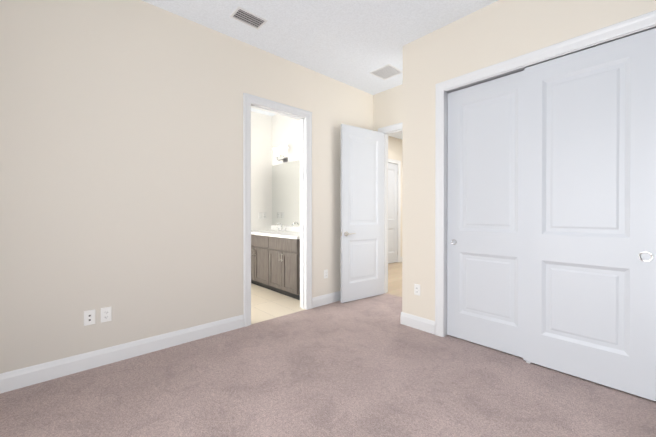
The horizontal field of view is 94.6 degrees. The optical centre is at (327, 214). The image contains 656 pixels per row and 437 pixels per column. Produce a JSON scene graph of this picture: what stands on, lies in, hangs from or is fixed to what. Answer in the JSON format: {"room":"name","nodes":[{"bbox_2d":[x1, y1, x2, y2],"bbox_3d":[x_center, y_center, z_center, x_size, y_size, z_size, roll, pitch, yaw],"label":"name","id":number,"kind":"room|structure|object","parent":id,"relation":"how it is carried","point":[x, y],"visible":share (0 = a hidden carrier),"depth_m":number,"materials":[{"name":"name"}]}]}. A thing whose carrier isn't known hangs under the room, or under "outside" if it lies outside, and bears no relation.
{"room":"empty bedroom","nodes":[
{"label":"empty bedroom","id":0,"kind":"room"},
{"bbox_2d":[0,0,372,373],"bbox_3d":[-1.138,-0.320,3.115,5.100,3.050,0.120,0,0,-42],"label":"wall","id":1,"kind":"structure","parent":0,"point":[121,157],"depth_m":2.55,"materials":[{"name":"paint"}]},
{"bbox_2d":[84,309,94,325],"bbox_3d":[-1.868,0.809,2.371,0.072,0.116,0.008,0,0,-42],"label":"outlet","id":2,"kind":"object","parent":1,"relation":"attached to","point":[89,317],"visible":1,"depth_m":2.37,"materials":[{"name":"white plastic"}]},
{"bbox_2d":[101,306,111,322],"bbox_3d":[-1.790,0.809,2.442,0.072,0.116,0.007,0,0,-42],"label":"duplex electrical outlet","id":3,"kind":"object","parent":1,"relation":"attached to","point":[106,314],"visible":1,"depth_m":2.44,"materials":[{"name":"white plastic"}]},
{"bbox_2d":[0,315,243,393],"bbox_3d":[-1.899,1.144,2.341,2.682,0.130,0.014,0,0,-42],"label":"baseboard","id":4,"kind":"structure","parent":1,"relation":"attached to","point":[28,376],"depth_m":2.44,"materials":[{"name":"white wood"}]},
{"bbox_2d":[243,93,311,326],"bbox_3d":[-0.595,-0.050,3.597,0.936,2.505,0.143,0,0,-42],"label":"door frame","id":5,"kind":"structure","parent":1,"relation":"attached to","point":[248,99],"depth_m":3.74,"materials":[{"name":"white wood"}]},
{"bbox_2d":[324,269,327,278],"bbox_3d":[-0.026,0.795,4.044,0.072,0.116,0.007,0,0,-42],"label":"electrical outlet","id":6,"kind":"object","parent":1,"relation":"attached to","point":[326,273],"visible":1,"depth_m":4.04,"materials":[{"name":"white plastic"}]},
{"bbox_2d":[312,291,340,307],"bbox_3d":[0.249,1.134,4.293,1.232,0.130,0.014,0,0,-42],"label":"baseboard","id":7,"kind":"structure","parent":1,"relation":"attached to","point":[318,301],"depth_m":4.04,"materials":[{"name":"white wood"}]},
{"bbox_2d":[251,111,271,230],"bbox_3d":[-1.972,-0.330,4.992,2.590,3.050,0.120,0,0,-42],"label":"wall","id":8,"kind":"structure","parent":0,"point":[261,163],"depth_m":5.58,"materials":[{"name":"white paint"}]},
{"bbox_2d":[251,283,305,323],"bbox_3d":[-1.921,1.251,3.932,5.030,0.100,2.370,0,0,-42],"label":"floor","id":9,"kind":"structure","parent":0,"point":[267,304],"depth_m":4.03,"materials":[{"name":"beige tile"}]},
{"bbox_2d":[251,235,299,299],"bbox_3d":[-0.755,0.765,4.927,0.640,0.860,1.618,0,0,-42],"label":"bathroom vanity","id":10,"kind":"object","parent":9,"relation":"on","point":[275,258],"depth_m":4.53,"materials":[{"name":"brown wood"}]},
{"bbox_2d":[251,231,299,238],"bbox_3d":[-0.742,0.313,4.922,0.624,0.040,1.638,0,0,-42],"label":"countertop","id":11,"kind":"structure","parent":10,"relation":"on","point":[286,234],"depth_m":4.69,"materials":[{"name":"white stone"}]},
{"bbox_2d":[274,223,285,231],"bbox_3d":[-0.854,0.214,5.240,0.171,0.154,0.303,0,0,-42],"label":"faucet","id":12,"kind":"object","parent":11,"relation":"on","point":[278,230],"depth_m":5.20,"materials":[{"name":"silver metal"}]},
{"bbox_2d":[272,114,299,226],"bbox_3d":[-0.403,-0.331,5.101,0.120,3.050,1.830,0,0,-42],"label":"wall","id":13,"kind":"structure","parent":0,"point":[285,131],"depth_m":5.38,"materials":[{"name":"white paint"}]},
{"bbox_2d":[273,146,287,162],"bbox_3d":[-0.822,-1.052,5.330,0.185,0.240,0.354,0,0,-42],"label":"sconce","id":14,"kind":"object","parent":13,"relation":"attached to","point":[283,149],"visible":1,"depth_m":5.33,"materials":[{"name":"silver metal"}]},
{"bbox_2d":[271,227,299,230],"bbox_3d":[-0.519,0.250,5.125,0.020,0.083,1.638,0,0,-42],"label":"backsplash","id":15,"kind":"structure","parent":13,"relation":"attached to","point":[272,228],"depth_m":5.30,"materials":[{"name":"white stone"}]},
{"bbox_2d":[272,160,299,225],"bbox_3d":[-0.593,-0.359,5.215,0.005,1.115,1.396,0,0,-42],"label":"bathroom mirror","id":16,"kind":"object","parent":13,"relation":"attached to","point":[285,194],"visible":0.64,"depth_m":5.37,"materials":[{"name":"clear glass"}]},
{"bbox_2d":[142,0,497,139],"bbox_3d":[0.679,-1.898,3.663,8.540,0.100,6.240,0,0,-42],"label":"ceiling","id":17,"kind":"structure","parent":0,"point":[353,43],"depth_m":2.98,"materials":[{"name":"paint"}]},
{"bbox_2d":[229,6,267,29],"bbox_3d":[-0.744,-1.840,2.843,0.300,0.006,0.190,0,0,-42],"label":"ceiling vent","id":18,"kind":"object","parent":17,"relation":"in","point":[247,17],"visible":1,"depth_m":2.83,"materials":[{"name":"white metal"}]},
{"bbox_2d":[369,64,402,79],"bbox_3d":[0.759,-1.846,3.932,0.320,0.006,0.320,0,0,-42],"label":"ceiling vent","id":19,"kind":"object","parent":17,"relation":"in","point":[387,71],"visible":1,"depth_m":3.92,"materials":[{"name":"white metal"}]},
{"bbox_2d":[0,293,655,436],"bbox_3d":[0.177,1.263,1.623,5.030,0.100,3.870,0,0,-42],"label":"floor carpet","id":20,"kind":"object","parent":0,"point":[372,366],"visible":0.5,"depth_m":2.06,"materials":[{"name":"carpet"}]},
{"bbox_2d":[373,84,402,130],"bbox_3d":[1.084,-0.327,4.372,0.120,3.050,1.008,0,0,-42],"label":"wall","id":21,"kind":"structure","parent":0,"point":[392,106],"depth_m":4.48,"materials":[{"name":"beige paint"}]},
{"bbox_2d":[341,124,383,302],"bbox_3d":[0.488,-0.015,4.318,0.802,2.402,0.176,0,0,-42],"label":"hall door","id":22,"kind":"structure","parent":21,"relation":"in","point":[362,213],"depth_m":4.27,"materials":[{"name":"white wood"}]},
{"bbox_2d":[378,122,402,292],"bbox_3d":[1.135,-0.054,4.303,0.143,2.505,0.970,0,0,-42],"label":"door frame","id":23,"kind":"structure","parent":21,"relation":"attached to","point":[386,134],"depth_m":4.59,"materials":[{"name":"white wood"}]},
{"bbox_2d":[386,262,401,296],"bbox_3d":[2.541,1.243,5.371,3.510,0.100,6.240,0,0,-42],"label":"floor","id":24,"kind":"structure","parent":0,"point":[395,278],"depth_m":5.55,"materials":[{"name":"beige tile"}]},
{"bbox_2d":[388,136,402,256],"bbox_3d":[1.751,-0.344,7.550,1.738,3.050,0.120,0,0,-42],"label":"wall","id":25,"kind":"structure","parent":0,"point":[393,148],"depth_m":7.42,"materials":[{"name":"beige paint"}]},
{"bbox_2d":[388,163,397,263],"bbox_3d":[1.447,-0.030,7.191,0.762,2.402,0.094,0,0,-42],"label":"hall door","id":26,"kind":"structure","parent":25,"relation":"in","point":[392,213],"depth_m":7.33,"materials":[{"name":"white wood"}]},
{"bbox_2d":[388,159,400,261],"bbox_3d":[1.450,-0.070,7.183,0.930,2.505,0.021,0,0,-42],"label":"door frame","id":27,"kind":"structure","parent":25,"relation":"attached to","point":[399,203],"depth_m":7.46,"materials":[{"name":"white wood"}]},
{"bbox_2d":[402,42,411,314],"bbox_3d":[1.170,-0.322,3.563,0.840,3.050,0.120,0,0,-42],"label":"wall","id":28,"kind":"structure","parent":0,"point":[407,197],"depth_m":3.28,"materials":[{"name":"beige paint"}]},
{"bbox_2d":[412,0,655,320],"bbox_3d":[1.548,-0.317,2.611,0.120,3.050,1.798,0,0,-42],"label":"wall","id":29,"kind":"structure","parent":0,"point":[498,31],"depth_m":2.83,"materials":[{"name":"beige paint"}]},
{"bbox_2d":[414,284,419,295],"bbox_3d":[0.940,0.795,3.192,0.007,0.116,0.072,0,0,-42],"label":"outlet","id":30,"kind":"object","parent":29,"relation":"attached to","point":[416,289],"visible":1,"depth_m":3.19,"materials":[{"name":"white plastic"}]},
{"bbox_2d":[400,312,434,334],"bbox_3d":[0.940,1.140,3.189,0.014,0.130,0.404,0,0,-42],"label":"baseboard","id":31,"kind":"structure","parent":29,"relation":"attached to","point":[419,323],"depth_m":3.17,"materials":[{"name":"white wood"}]},
{"bbox_2d":[447,71,523,357],"bbox_3d":[1.444,-0.001,2.740,0.040,2.392,0.738,0,0,-42],"label":"closet door","id":32,"kind":"structure","parent":29,"relation":"in","point":[485,229],"depth_m":2.73,"materials":[{"name":"white wood"}]},
{"bbox_2d":[435,10,655,336],"bbox_3d":[1.662,-0.011,2.486,0.122,2.438,1.456,0,0,-42],"label":"door frame","id":33,"kind":"structure","parent":29,"relation":"attached to","point":[496,76],"depth_m":2.97,"materials":[{"name":"white wood"}]},
{"bbox_2d":[523,28,655,400],"bbox_3d":[1.866,0.002,2.217,0.040,2.392,0.738,0,0,-42],"label":"closet door","id":34,"kind":"structure","parent":29,"relation":"in","point":[589,214],"depth_m":2.16,"materials":[{"name":"white wood"}]}
]}

